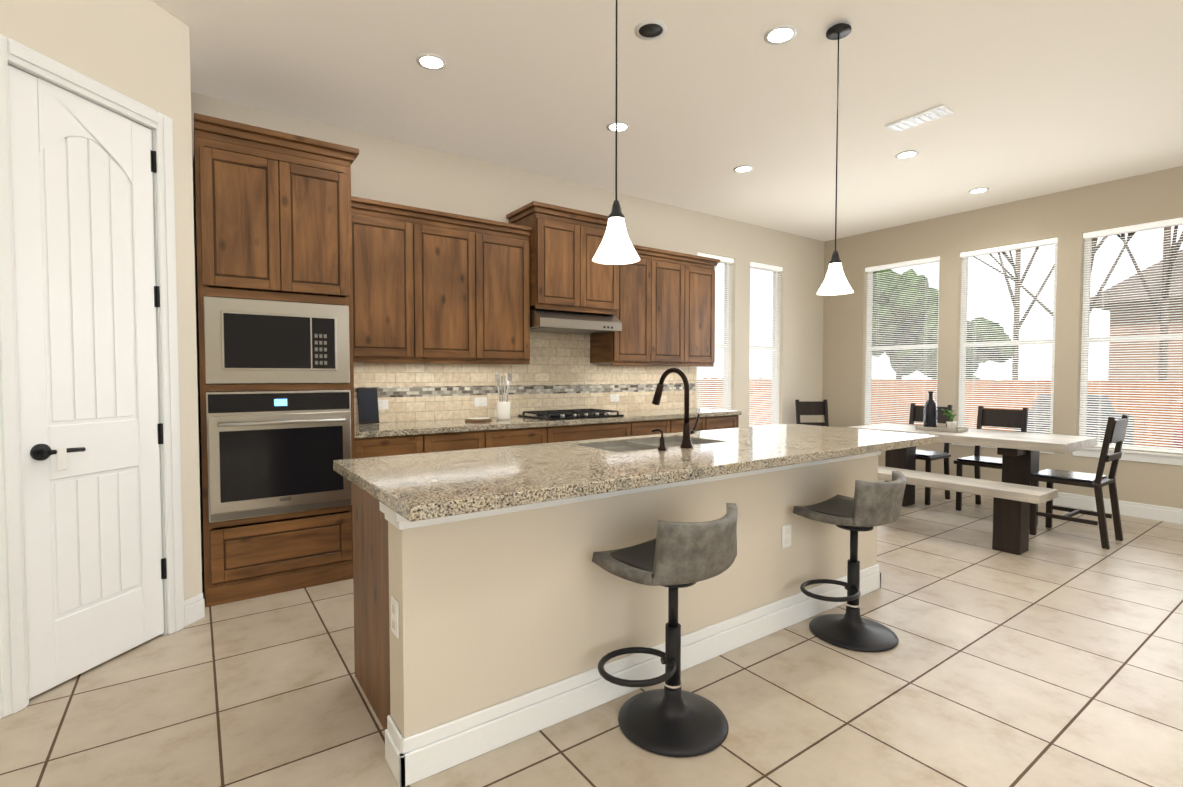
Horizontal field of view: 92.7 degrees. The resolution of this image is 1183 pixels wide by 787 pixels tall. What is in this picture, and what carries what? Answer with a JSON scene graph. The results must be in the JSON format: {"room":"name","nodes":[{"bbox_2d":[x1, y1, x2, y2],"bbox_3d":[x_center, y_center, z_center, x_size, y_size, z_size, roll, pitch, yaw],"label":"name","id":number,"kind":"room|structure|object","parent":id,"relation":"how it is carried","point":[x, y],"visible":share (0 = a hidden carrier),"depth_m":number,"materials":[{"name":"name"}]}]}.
{"room":"kitchen","nodes":[
{"label":"kitchen","id":0,"kind":"room"},
{"bbox_2d":[0,0,201,600],"bbox_3d":[-2.525,-0.316,1.992,0.651,3.050,3.158,0,2,9],"label":"wall","id":1,"kind":"structure","parent":0,"point":[138,51],"depth_m":2.72,"materials":[{"name":"paint"}]},
{"bbox_2d":[0,692,1,718],"bbox_3d":[-2.291,1.160,1.521,0.827,0.130,0.827,-1,2,-35],"label":"baseboard","id":2,"kind":"structure","parent":1,"relation":"attached to","point":[0,692],"depth_m":2.09,"materials":[{"name":"white wood"}]},
{"bbox_2d":[8,65,166,698],"bbox_3d":[-2.156,-0.032,2.443,0.457,2.428,0.441,-1,2,-35],"label":"door","id":3,"kind":"structure","parent":1,"relation":"in","point":[87,290],"depth_m":2.39,"materials":[{"name":"white wood"}]},
{"bbox_2d":[0,34,184,717],"bbox_3d":[-2.180,-0.071,2.440,0.138,2.530,0.768,0,2,10],"label":"door frame","id":4,"kind":"structure","parent":1,"relation":"attached to","point":[14,687],"depth_m":2.20,"materials":[{"name":"white wood"}]},
{"bbox_2d":[191,92,823,571],"bbox_3d":[-0.652,-0.415,4.998,9.380,3.050,0.150,-1,2,-35],"label":"wall","id":5,"kind":"structure","parent":0,"point":[403,172],"depth_m":5.64,"materials":[{"name":"paint"}]},
{"bbox_2d":[351,204,426,359],"bbox_3d":[-1.538,-0.751,4.040,0.534,1.005,0.366,-1,2,-35],"label":"upper cabinet","id":6,"kind":"object","parent":5,"relation":"attached to","point":[390,305],"depth_m":3.91,"materials":[{"name":"brown wood"}]},
{"bbox_2d":[407,216,486,363],"bbox_3d":[-1.176,-0.760,4.296,0.586,1.005,0.366,-1,2,-35],"label":"upper cabinet","id":7,"kind":"object","parent":5,"relation":"attached to","point":[430,286],"depth_m":4.19,"materials":[{"name":"brown wood"}]},
{"bbox_2d":[483,228,529,363],"bbox_3d":[-0.813,-0.768,4.552,0.534,1.005,0.366,-1,2,-35],"label":"upper cabinet","id":8,"kind":"object","parent":5,"relation":"attached to","point":[508,252],"depth_m":4.44,"materials":[{"name":"brown wood"}]},
{"bbox_2d":[354,332,695,423],"bbox_3d":[-0.364,-0.179,5.107,3.663,0.738,0.011,-1,2,-35],"label":"backsplash","id":9,"kind":"structure","parent":5,"relation":"attached to","point":[559,372],"depth_m":4.98,"materials":[{"name":"beige tile"}]},
{"bbox_2d":[378,400,387,409],"bbox_3d":[-1.587,0.085,4.240,0.115,0.078,0.007,-1,2,-35],"label":"outlet","id":10,"kind":"object","parent":9,"relation":"attached to","point":[382,404],"visible":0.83,"depth_m":4.25,"materials":[{"name":"white plastic"}]},
{"bbox_2d":[474,397,486,406],"bbox_3d":[-0.925,0.070,4.707,0.115,0.078,0.007,-1,2,-35],"label":"outlet","id":11,"kind":"object","parent":9,"relation":"attached to","point":[480,401],"visible":1,"depth_m":4.70,"materials":[{"name":"white plastic"}]},
{"bbox_2d":[610,394,618,401],"bbox_3d":[0.227,0.043,5.519,0.115,0.078,0.007,-1,2,-35],"label":"outlet","id":12,"kind":"object","parent":9,"relation":"attached to","point":[614,397],"visible":1,"depth_m":5.51,"materials":[{"name":"white plastic"}]},
{"bbox_2d":[506,201,624,314],"bbox_3d":[-0.218,-1.109,4.892,0.916,0.835,0.478,-1,2,-35],"label":"upper cabinet","id":13,"kind":"object","parent":5,"relation":"attached to","point":[568,273],"visible":0.85,"depth_m":4.66,"materials":[{"name":"brown wood"}]},
{"bbox_2d":[530,309,621,333],"bbox_3d":[-0.212,-0.615,4.899,0.822,0.149,0.497,-1,2,-35],"label":"range hood","id":14,"kind":"object","parent":13,"relation":"attached to","point":[561,322],"visible":0.98,"depth_m":4.71,"materials":[{"name":"silver metal"}]},
{"bbox_2d":[590,252,657,363],"bbox_3d":[0.298,-0.794,5.335,0.501,1.005,0.366,-1,2,-35],"label":"upper cabinet","id":15,"kind":"object","parent":5,"relation":"attached to","point":[637,342],"depth_m":5.21,"materials":[{"name":"brown wood"}]},
{"bbox_2d":[658,256,689,363],"bbox_3d":[0.634,-0.801,5.572,0.553,1.005,0.366,-1,2,-35],"label":"upper cabinet","id":16,"kind":"object","parent":5,"relation":"attached to","point":[665,316],"depth_m":5.47,"materials":[{"name":"brown wood"}]},
{"bbox_2d":[690,260,716,363],"bbox_3d":[0.970,-0.809,5.809,0.501,1.005,0.366,-1,2,-35],"label":"upper cabinet","id":17,"kind":"object","parent":5,"relation":"attached to","point":[702,275],"depth_m":5.69,"materials":[{"name":"brown wood"}]},
{"bbox_2d":[715,262,729,409],"bbox_3d":[1.347,-0.542,6.445,0.616,2.026,0.045,-1,2,-35],"label":"window","id":18,"kind":"structure","parent":5,"relation":"in","point":[728,290],"depth_m":6.58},
{"bbox_2d":[697,252,733,409],"bbox_3d":[1.383,-0.545,6.394,0.608,2.015,0.060,-1,2,-35],"label":"window blind","id":19,"kind":"object","parent":18,"relation":"attached to","point":[726,395],"visible":0.4,"depth_m":6.45,"materials":[{"name":"white plastic"}]},
{"bbox_2d":[750,267,777,423],"bbox_3d":[2.075,-0.559,6.958,0.636,2.026,0.045,-1,2,-35],"label":"window","id":20,"kind":"structure","parent":5,"relation":"in","point":[776,296],"depth_m":7.10,"materials":[{"name":"white plastic"}]},
{"bbox_2d":[749,262,782,426],"bbox_3d":[2.111,-0.562,6.907,0.628,2.015,0.060,-1,2,-35],"label":"window blind","id":21,"kind":"object","parent":20,"relation":"attached to","point":[766,267],"visible":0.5,"depth_m":6.92,"materials":[{"name":"white plastic"}]},
{"bbox_2d":[0,480,1182,786],"bbox_3d":[1.885,1.277,1.457,9.380,0.100,8.950,-1,2,-35],"label":"floor","id":22,"kind":"structure","parent":0,"point":[1052,656],"depth_m":2.23,"materials":[{"name":"tile"}]},
{"bbox_2d":[194,113,358,606],"bbox_3d":[-1.965,-0.172,3.548,0.829,2.660,0.708,-1,2,-35],"label":"tall cabinet","id":23,"kind":"object","parent":22,"relation":"on","point":[273,219],"visible":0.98,"depth_m":3.23,"materials":[{"name":"brown wood"}]},
{"bbox_2d":[204,296,349,383],"bbox_3d":[-1.942,-0.303,3.475,0.737,0.475,0.548,-1,2,-35],"label":"microwave","id":24,"kind":"object","parent":23,"relation":"in","point":[250,341],"visible":1,"depth_m":3.23,"materials":[{"name":"silver metal"}]},
{"bbox_2d":[206,390,351,522],"bbox_3d":[-1.953,0.336,3.513,0.737,0.715,0.747,-1,2,-35],"label":"oven","id":25,"kind":"object","parent":23,"relation":"in","point":[272,452],"visible":1,"depth_m":3.23,"materials":[{"name":"silver metal"}]},
{"bbox_2d":[352,483,389,730],"bbox_3d":[-0.616,0.762,2.296,0.540,0.874,0.629,-1,2,-35],"label":"base cabinet","id":26,"kind":"object","parent":22,"relation":"on","point":[371,599],"visible":0.06,"depth_m":2.07,"materials":[{"name":"brown wood"}]},
{"bbox_2d":[333,423,939,521],"bbox_3d":[0.486,0.284,2.839,3.115,0.042,1.025,-1,2,-35],"label":"countertop","id":27,"kind":"structure","parent":26,"relation":"on","point":[418,487],"depth_m":2.25,"materials":[{"name":"stone"}]},
{"bbox_2d":[576,436,718,451],"bbox_3d":[0.312,0.282,2.977,0.732,0.034,0.392,-1,2,-35],"label":"sink","id":28,"kind":"object","parent":27,"relation":"in","point":[638,444],"visible":0.46,"depth_m":3.10,"materials":[{"name":"silver metal"}]},
{"bbox_2d":[652,428,665,450],"bbox_3d":[0.320,0.217,2.687,0.040,0.101,0.092,-1,2,-35],"label":"soap dispenser","id":29,"kind":"object","parent":27,"relation":"on","point":[662,447],"visible":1,"depth_m":2.66,"materials":[{"name":"black metal"}]},
{"bbox_2d":[652,368,699,447],"bbox_3d":[0.428,0.066,2.859,0.120,0.392,0.276,-1,2,-35],"label":"faucet","id":30,"kind":"object","parent":27,"relation":"on","point":[687,432],"visible":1,"depth_m":2.75,"materials":[{"name":"black metal"}]},
{"bbox_2d":[355,434,426,457],"bbox_3d":[-1.499,0.708,3.955,0.448,0.874,0.627,-1,2,-35],"label":"base cabinet","id":31,"kind":"object","parent":22,"relation":"on","point":[397,445],"depth_m":3.70,"materials":[{"name":"brown wood"}]},
{"bbox_2d":[427,430,494,452],"bbox_3d":[-1.132,0.699,4.214,0.572,0.874,0.627,-1,2,-35],"label":"base cabinet","id":32,"kind":"object","parent":22,"relation":"on","point":[437,442],"depth_m":3.97,"materials":[{"name":"brown wood"}]},
{"bbox_2d":[495,426,554,446],"bbox_3d":[-0.711,0.690,4.511,0.581,0.874,0.627,-1,2,-35],"label":"base cabinet","id":33,"kind":"object","parent":22,"relation":"on","point":[535,435],"depth_m":4.27,"materials":[{"name":"brown wood"}]},
{"bbox_2d":[555,421,634,441],"bbox_3d":[-0.205,0.678,4.868,0.901,0.874,0.627,-1,2,-35],"label":"base cabinet","id":34,"kind":"object","parent":22,"relation":"on","point":[617,429],"depth_m":4.64,"materials":[{"name":"brown wood"}]},
{"bbox_2d":[388,455,877,737],"bbox_3d":[0.517,0.752,2.616,2.800,0.874,0.150,-1,2,-35],"label":"wall","id":35,"kind":"structure","parent":22,"relation":"on","point":[496,609],"depth_m":2.09,"materials":[{"name":"paint"}]},
{"bbox_2d":[391,596,398,637],"bbox_3d":[-0.630,0.715,1.805,0.007,0.115,0.070,-1,2,-35],"label":"outlet","id":36,"kind":"object","parent":35,"relation":"attached to","point":[394,616],"visible":1,"depth_m":1.79,"materials":[{"name":"white plastic"}]},
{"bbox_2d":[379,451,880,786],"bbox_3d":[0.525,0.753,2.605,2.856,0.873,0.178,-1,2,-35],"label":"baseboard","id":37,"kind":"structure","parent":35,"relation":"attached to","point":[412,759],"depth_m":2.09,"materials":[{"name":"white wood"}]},
{"bbox_2d":[782,524,791,548],"bbox_3d":[0.987,0.721,2.850,0.075,0.115,0.007,-1,2,-35],"label":"outlet","id":38,"kind":"object","parent":35,"relation":"attached to","point":[786,535],"visible":1,"depth_m":2.85,"materials":[{"name":"white plastic"}]},
{"bbox_2d":[635,419,678,435],"bbox_3d":[0.351,0.665,5.260,0.582,0.874,0.627,-1,2,-35],"label":"base cabinet","id":39,"kind":"object","parent":22,"relation":"on","point":[666,425],"depth_m":5.03,"materials":[{"name":"brown wood"}]},
{"bbox_2d":[592,503,737,756],"bbox_3d":[0.283,0.808,2.050,0.526,0.797,0.442,-1,2,-35],"label":"stool","id":40,"kind":"object","parent":22,"relation":"on","point":[672,718],"visible":1,"depth_m":1.96,"materials":[{"name":"grey leather"}]},
{"bbox_2d":[679,417,710,431],"bbox_3d":[0.752,0.656,5.543,0.521,0.874,0.627,-1,2,-35],"label":"base cabinet","id":41,"kind":"object","parent":22,"relation":"on","point":[704,423],"depth_m":5.35,"materials":[{"name":"brown wood"}]},
{"bbox_2d":[711,415,738,429],"bbox_3d":[1.081,0.648,5.775,0.529,0.874,0.627,-1,2,-35],"label":"base cabinet","id":42,"kind":"object","parent":22,"relation":"on","point":[731,421],"depth_m":5.55,"materials":[{"name":"brown wood"}]},
{"bbox_2d":[354,408,741,437],"bbox_3d":[-0.175,0.219,4.852,3.663,0.040,0.639,-1,2,-35],"label":"countertop","id":43,"kind":"structure","parent":42,"relation":"on","point":[384,429],"depth_m":4.26,"materials":[{"name":"stone"}]},
{"bbox_2d":[357,388,378,423],"bbox_3d":[-1.634,0.089,4.125,0.140,0.261,0.067,-1,2,-35],"label":"sign","id":44,"kind":"object","parent":43,"relation":"on","point":[368,409],"visible":0.98,"depth_m":4.12,"materials":[{"name":"black"}]},
{"bbox_2d":[465,417,490,421],"bbox_3d":[-0.876,0.203,4.364,0.200,0.023,0.200,-1,2,-35],"label":"cutting board","id":45,"kind":"object","parent":43,"relation":"on","point":[480,419],"visible":1,"depth_m":4.31,"materials":[{"name":"brown wood"}]},
{"bbox_2d":[495,373,511,419],"bbox_3d":[-0.705,0.024,4.515,0.137,0.370,0.139,-1,2,-35],"label":"utensil crock","id":46,"kind":"object","parent":43,"relation":"on","point":[503,410],"visible":1,"depth_m":4.48,"materials":[{"name":"white ceramic"}]},
{"bbox_2d":[518,409,623,419],"bbox_3d":[-0.177,0.175,4.881,0.760,0.045,0.520,-1,2,-35],"label":"cooktop","id":47,"kind":"object","parent":43,"relation":"in","point":[567,414],"visible":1,"depth_m":4.77,"materials":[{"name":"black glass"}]},
{"bbox_2d":[795,400,828,426],"bbox_3d":[2.757,0.570,6.798,0.440,0.974,0.513,0,2,-5],"label":"chair","id":48,"kind":"object","parent":22,"relation":"on","point":[811,407],"visible":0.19,"depth_m":7.00,"materials":[{"name":"black wood"}]},
{"bbox_2d":[793,471,906,651],"bbox_3d":[1.275,0.785,2.757,0.523,0.797,0.435,-1,2,-35],"label":"stool","id":49,"kind":"object","parent":22,"relation":"on","point":[870,505],"visible":1,"depth_m":2.68,"materials":[{"name":"grey leather"}]},
{"bbox_2d":[909,403,952,504],"bbox_3d":[3.374,0.602,5.798,0.513,0.974,0.440,-1,2,-35],"label":"chair","id":50,"kind":"object","parent":22,"relation":"on","point":[917,415],"visible":0.54,"depth_m":5.75,"materials":[{"name":"black wood"}]},
{"bbox_2d":[878,466,1057,554],"bbox_3d":[2.729,0.895,4.551,0.360,0.460,1.550,-1,2,-35],"label":"bench","id":51,"kind":"object","parent":22,"relation":"on","point":[1011,506],"visible":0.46,"depth_m":4.07,"materials":[{"name":"beige wood"}]},
{"bbox_2d":[847,423,1097,525],"bbox_3d":[3.363,0.726,5.139,0.820,0.760,1.710,-1,2,-35],"label":"dining table","id":52,"kind":"object","parent":22,"relation":"on","point":[1019,452],"visible":0.58,"depth_m":4.72,"materials":[{"name":"beige wood"}]},
{"bbox_2d":[915,425,968,432],"bbox_3d":[3.238,0.325,5.216,0.220,0.034,0.360,-1,2,-35],"label":"tray","id":53,"kind":"object","parent":52,"relation":"on","point":[946,429],"visible":0.98,"depth_m":5.15,"materials":[{"name":"beige wood"}]},
{"bbox_2d":[924,391,936,426],"bbox_3d":[3.170,0.154,5.272,0.108,0.350,0.108,-1,2,-35],"label":"bottle","id":54,"kind":"object","parent":53,"relation":"on","point":[930,413],"visible":0.88,"depth_m":5.24,"materials":[{"name":"black glass"}]},
{"bbox_2d":[942,409,956,428],"bbox_3d":[3.277,0.238,5.165,0.132,0.190,0.126,-1,2,-35],"label":"plant","id":55,"kind":"object","parent":53,"relation":"on","point":[951,423],"visible":0.88,"depth_m":5.14,"materials":[{"name":"green plant"}]},
{"bbox_2d":[953,406,1028,510],"bbox_3d":[3.743,0.620,5.276,0.513,0.974,0.440,-1,2,-35],"label":"chair","id":56,"kind":"object","parent":22,"relation":"on","point":[1003,418],"visible":0.46,"depth_m":5.32,"materials":[{"name":"black wood"}]},
{"bbox_2d":[1027,415,1128,548],"bbox_3d":[3.799,0.648,4.414,0.440,0.974,0.513,-1,2,-35],"label":"chair","id":57,"kind":"object","parent":22,"relation":"on","point":[1115,430],"visible":0.98,"depth_m":4.33,"materials":[{"name":"black wood"}]},
{"bbox_2d":[152,0,1182,240],"bbox_3d":[1.885,-1.871,1.353,9.380,0.100,8.950,-1,2,-35],"label":"ceiling","id":58,"kind":"structure","parent":0,"point":[1041,97],"depth_m":3.51,"materials":[{"name":"paint"}]},
{"bbox_2d":[416,53,445,70],"bbox_3d":[-0.908,-1.878,3.196,0.164,0.006,0.164,-1,2,-35],"label":"recessed light","id":59,"kind":"object","parent":58,"relation":"in","point":[433,62],"visible":1,"depth_m":3.19,"materials":[{"name":"beige"}]},
{"bbox_2d":[593,0,639,263],"bbox_3d":[0.091,-1.169,2.063,0.176,1.350,0.176,-1,2,-35],"label":"pendant light","id":60,"kind":"object","parent":58,"relation":"hanging from","point":[616,247],"visible":1,"depth_m":2.05,"materials":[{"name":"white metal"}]},
{"bbox_2d":[607,122,629,131],"bbox_3d":[0.191,-1.905,4.032,0.164,0.006,0.164,-1,2,-35],"label":"recessed light","id":61,"kind":"object","parent":58,"relation":"in","point":[622,126],"visible":0.98,"depth_m":4.02,"materials":[{"name":"beige"}]},
{"bbox_2d":[635,20,666,39],"bbox_3d":[0.304,-1.868,2.901,0.164,0.006,0.164,-1,2,-35],"label":"recessed light","id":62,"kind":"object","parent":58,"relation":"in","point":[651,30],"visible":1,"depth_m":2.90,"materials":[{"name":"grey"}]},
{"bbox_2d":[734,165,752,172],"bbox_3d":[1.309,-1.932,4.857,0.164,0.006,0.164,-1,2,-35],"label":"recessed light","id":63,"kind":"object","parent":58,"relation":"in","point":[743,169],"visible":0.98,"depth_m":4.86,"materials":[{"name":"beige"}]},
{"bbox_2d":[764,25,796,44],"bbox_3d":[0.986,-1.869,2.941,0.164,0.006,0.164,-1,2,-35],"label":"recessed light","id":64,"kind":"object","parent":58,"relation":"in","point":[780,34],"visible":1,"depth_m":2.94,"materials":[{"name":"beige"}]},
{"bbox_2d":[817,23,853,294],"bbox_3d":[1.262,-1.196,2.901,0.176,1.350,0.176,-1,2,-35],"label":"pendant light","id":65,"kind":"object","parent":58,"relation":"hanging from","point":[835,282],"visible":1,"depth_m":2.89,"materials":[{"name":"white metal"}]},
{"bbox_2d":[895,150,918,158],"bbox_3d":[2.539,-1.922,4.538,0.164,0.006,0.164,-1,2,-35],"label":"recessed light","id":66,"kind":"object","parent":58,"relation":"in","point":[907,154],"visible":1,"depth_m":4.54,"materials":[{"name":"beige"}]},
{"bbox_2d":[885,105,953,131],"bbox_3d":[2.264,-1.898,3.904,0.170,0.013,0.380,-1,2,-35],"label":"ceiling vent","id":67,"kind":"object","parent":58,"relation":"in","point":[937,112],"visible":0.98,"depth_m":3.88,"materials":[{"name":"silver metal"}]},
{"bbox_2d":[968,188,988,193],"bbox_3d":[3.725,-1.951,5.423,0.164,0.006,0.164,-1,2,-35],"label":"recessed light","id":68,"kind":"object","parent":58,"relation":"in","point":[977,190],"visible":1,"depth_m":5.42,"materials":[{"name":"beige"}]},
{"bbox_2d":[822,166,1182,508],"bbox_3d":[5.699,-0.382,4.003,0.150,3.050,8.800,-1,2,-35],"label":"wall","id":69,"kind":"structure","parent":0,"point":[1068,218],"depth_m":5.80,"materials":[{"name":"paint"}]},
{"bbox_2d":[865,261,939,424],"bbox_3d":[3.759,-0.554,6.804,0.045,2.026,0.876,-1,2,-35],"label":"window","id":70,"kind":"structure","parent":69,"relation":"in","point":[870,309],"depth_m":7.11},
{"bbox_2d":[864,256,939,424],"bbox_3d":[3.708,-0.557,6.768,0.060,2.015,0.868,-1,2,-35],"label":"window blind","id":71,"kind":"object","parent":70,"relation":"attached to","point":[906,263],"visible":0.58,"depth_m":6.77,"materials":[{"name":"white plastic"}]},
{"bbox_2d":[952,443,1053,453],"bbox_3d":[4.308,0.535,5.923,0.114,0.090,0.940,-1,2,-35],"label":"sill","id":72,"kind":"structure","parent":69,"relation":"attached to","point":[996,447],"depth_m":6.01,"materials":[{"name":"white wood"}]},
{"bbox_2d":[959,243,1057,433],"bbox_3d":[4.373,-0.526,5.934,0.045,2.026,0.866,-1,2,-35],"label":"window","id":73,"kind":"structure","parent":69,"relation":"in","point":[964,305],"depth_m":6.22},
{"bbox_2d":[957,237,1057,432],"bbox_3d":[4.322,-0.529,5.898,0.060,2.015,0.858,-1,2,-35],"label":"window blind","id":74,"kind":"object","parent":73,"relation":"attached to","point":[1040,243],"visible":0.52,"depth_m":5.86,"materials":[{"name":"white plastic"}]},
{"bbox_2d":[1044,492,1182,523],"bbox_3d":[5.580,1.076,4.077,0.014,0.130,8.620,-1,2,-35],"label":"baseboard","id":75,"kind":"structure","parent":69,"relation":"attached to","point":[1140,510],"depth_m":5.09,"materials":[{"name":"white wood"}]},
{"bbox_2d":[1072,448,1182,465],"bbox_3d":[4.915,0.564,5.063,0.114,0.090,0.945,-1,2,-35],"label":"sill","id":76,"kind":"structure","parent":69,"relation":"attached to","point":[1159,458],"depth_m":5.02,"materials":[{"name":"white wood"}]},
{"bbox_2d":[1079,224,1182,453],"bbox_3d":[4.980,-0.497,5.075,0.045,2.026,0.871,-1,2,-35],"label":"window","id":77,"kind":"structure","parent":69,"relation":"in","point":[1086,269],"depth_m":5.38,"materials":[{"name":"white plastic"}]},
{"bbox_2d":[1078,217,1182,452],"bbox_3d":[4.929,-0.501,5.039,0.060,2.015,0.863,-1,2,-35],"label":"window blind","id":78,"kind":"object","parent":77,"relation":"attached to","point":[1146,226],"visible":0.81,"depth_m":5.08,"materials":[{"name":"white plastic"}]},
{"label":"outside","id":79,"kind":"structure","parent":0,"visible":0},
{"bbox_3d":[4.962,1.515,10.984,37.080,0.100,28.650,-1,2,-35],"label":"ground","id":80,"kind":"structure","parent":79,"visible":0},
{"bbox_2d":[872,269,937,378],"bbox_3d":[7.690,-0.963,14.262,2.327,4.639,2.408,-1,2,-35],"label":"tree","id":81,"kind":"object","parent":80,"relation":"on","point":[922,304],"visible":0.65,"depth_m":13.59,"materials":[{"name":"green plant"}]},
{"bbox_2d":[697,378,1182,446],"bbox_3d":[2.890,0.802,4.666,14.278,1.740,18.758,-1,2,-35],"label":"fence","id":82,"kind":"object","parent":80,"relation":"on","point":[978,384],"visible":0.02,"depth_m":10.31,"materials":[{"name":"brown wood"}]},
{"bbox_2d":[914,317,1014,380],"bbox_3d":[8.357,-0.157,12.780,1.760,3.124,1.844,-1,2,-35],"label":"tree","id":83,"kind":"object","parent":80,"relation":"on","point":[931,358],"visible":0.17,"depth_m":12.44,"materials":[{"name":"green plant"}]},
{"bbox_2d":[998,247,1053,379],"bbox_3d":[9.431,-3.325,12.647,5.738,9.465,7.013,-1,2,-35],"label":"tree","id":84,"kind":"object","parent":80,"relation":"on","point":[1016,296],"depth_m":12.52,"materials":[{"name":"brown plant"}]},
{"bbox_2d":[974,232,1135,315],"bbox_3d":[9.718,-2.716,11.434,6.353,8.328,5.947,-1,2,-35],"label":"tree","id":85,"kind":"object","parent":80,"relation":"on","point":[1092,260],"depth_m":11.38,"materials":[{"name":"brown plant"}]},
{"bbox_2d":[1090,250,1182,381],"bbox_3d":[18.662,-1.939,11.820,8.800,6.750,11.000,-1,2,-35],"label":"house","id":86,"kind":"structure","parent":80,"relation":"on","point":[1138,288],"depth_m":13.06,"materials":[{"name":"beige brick"}]},
{"bbox_2d":[1117,226,1182,379],"bbox_3d":[11.108,-3.337,10.250,6.769,9.647,5.533,-1,2,-35],"label":"tree","id":87,"kind":"object","parent":80,"relation":"on","point":[1164,252],"visible":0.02,"depth_m":10.83,"materials":[{"name":"brown plant"}]},
{"bbox_3d":[6.737,1.360,6.416,4.240,0.510,15.150,-1,2,-35],"label":"ground","id":88,"kind":"structure","parent":80,"relation":"on","visible":0},
{"bbox_2d":[1014,394,1133,444],"bbox_3d":[6.296,0.542,7.395,0.600,1.060,1.100,-1,2,-35],"label":"bush","id":89,"kind":"object","parent":88,"relation":"on","point":[1087,417],"visible":0.15,"depth_m":7.06,"materials":[{"name":"grey"}]},
{"bbox_2d":[1158,426,1182,447],"bbox_3d":[7.029,0.732,6.449,0.520,0.737,0.900,-1,2,-35],"label":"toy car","id":90,"kind":"object","parent":88,"relation":"on","point":[1176,439],"visible":0.17,"depth_m":6.50,"materials":[{"name":"red plastic"}]}
]}

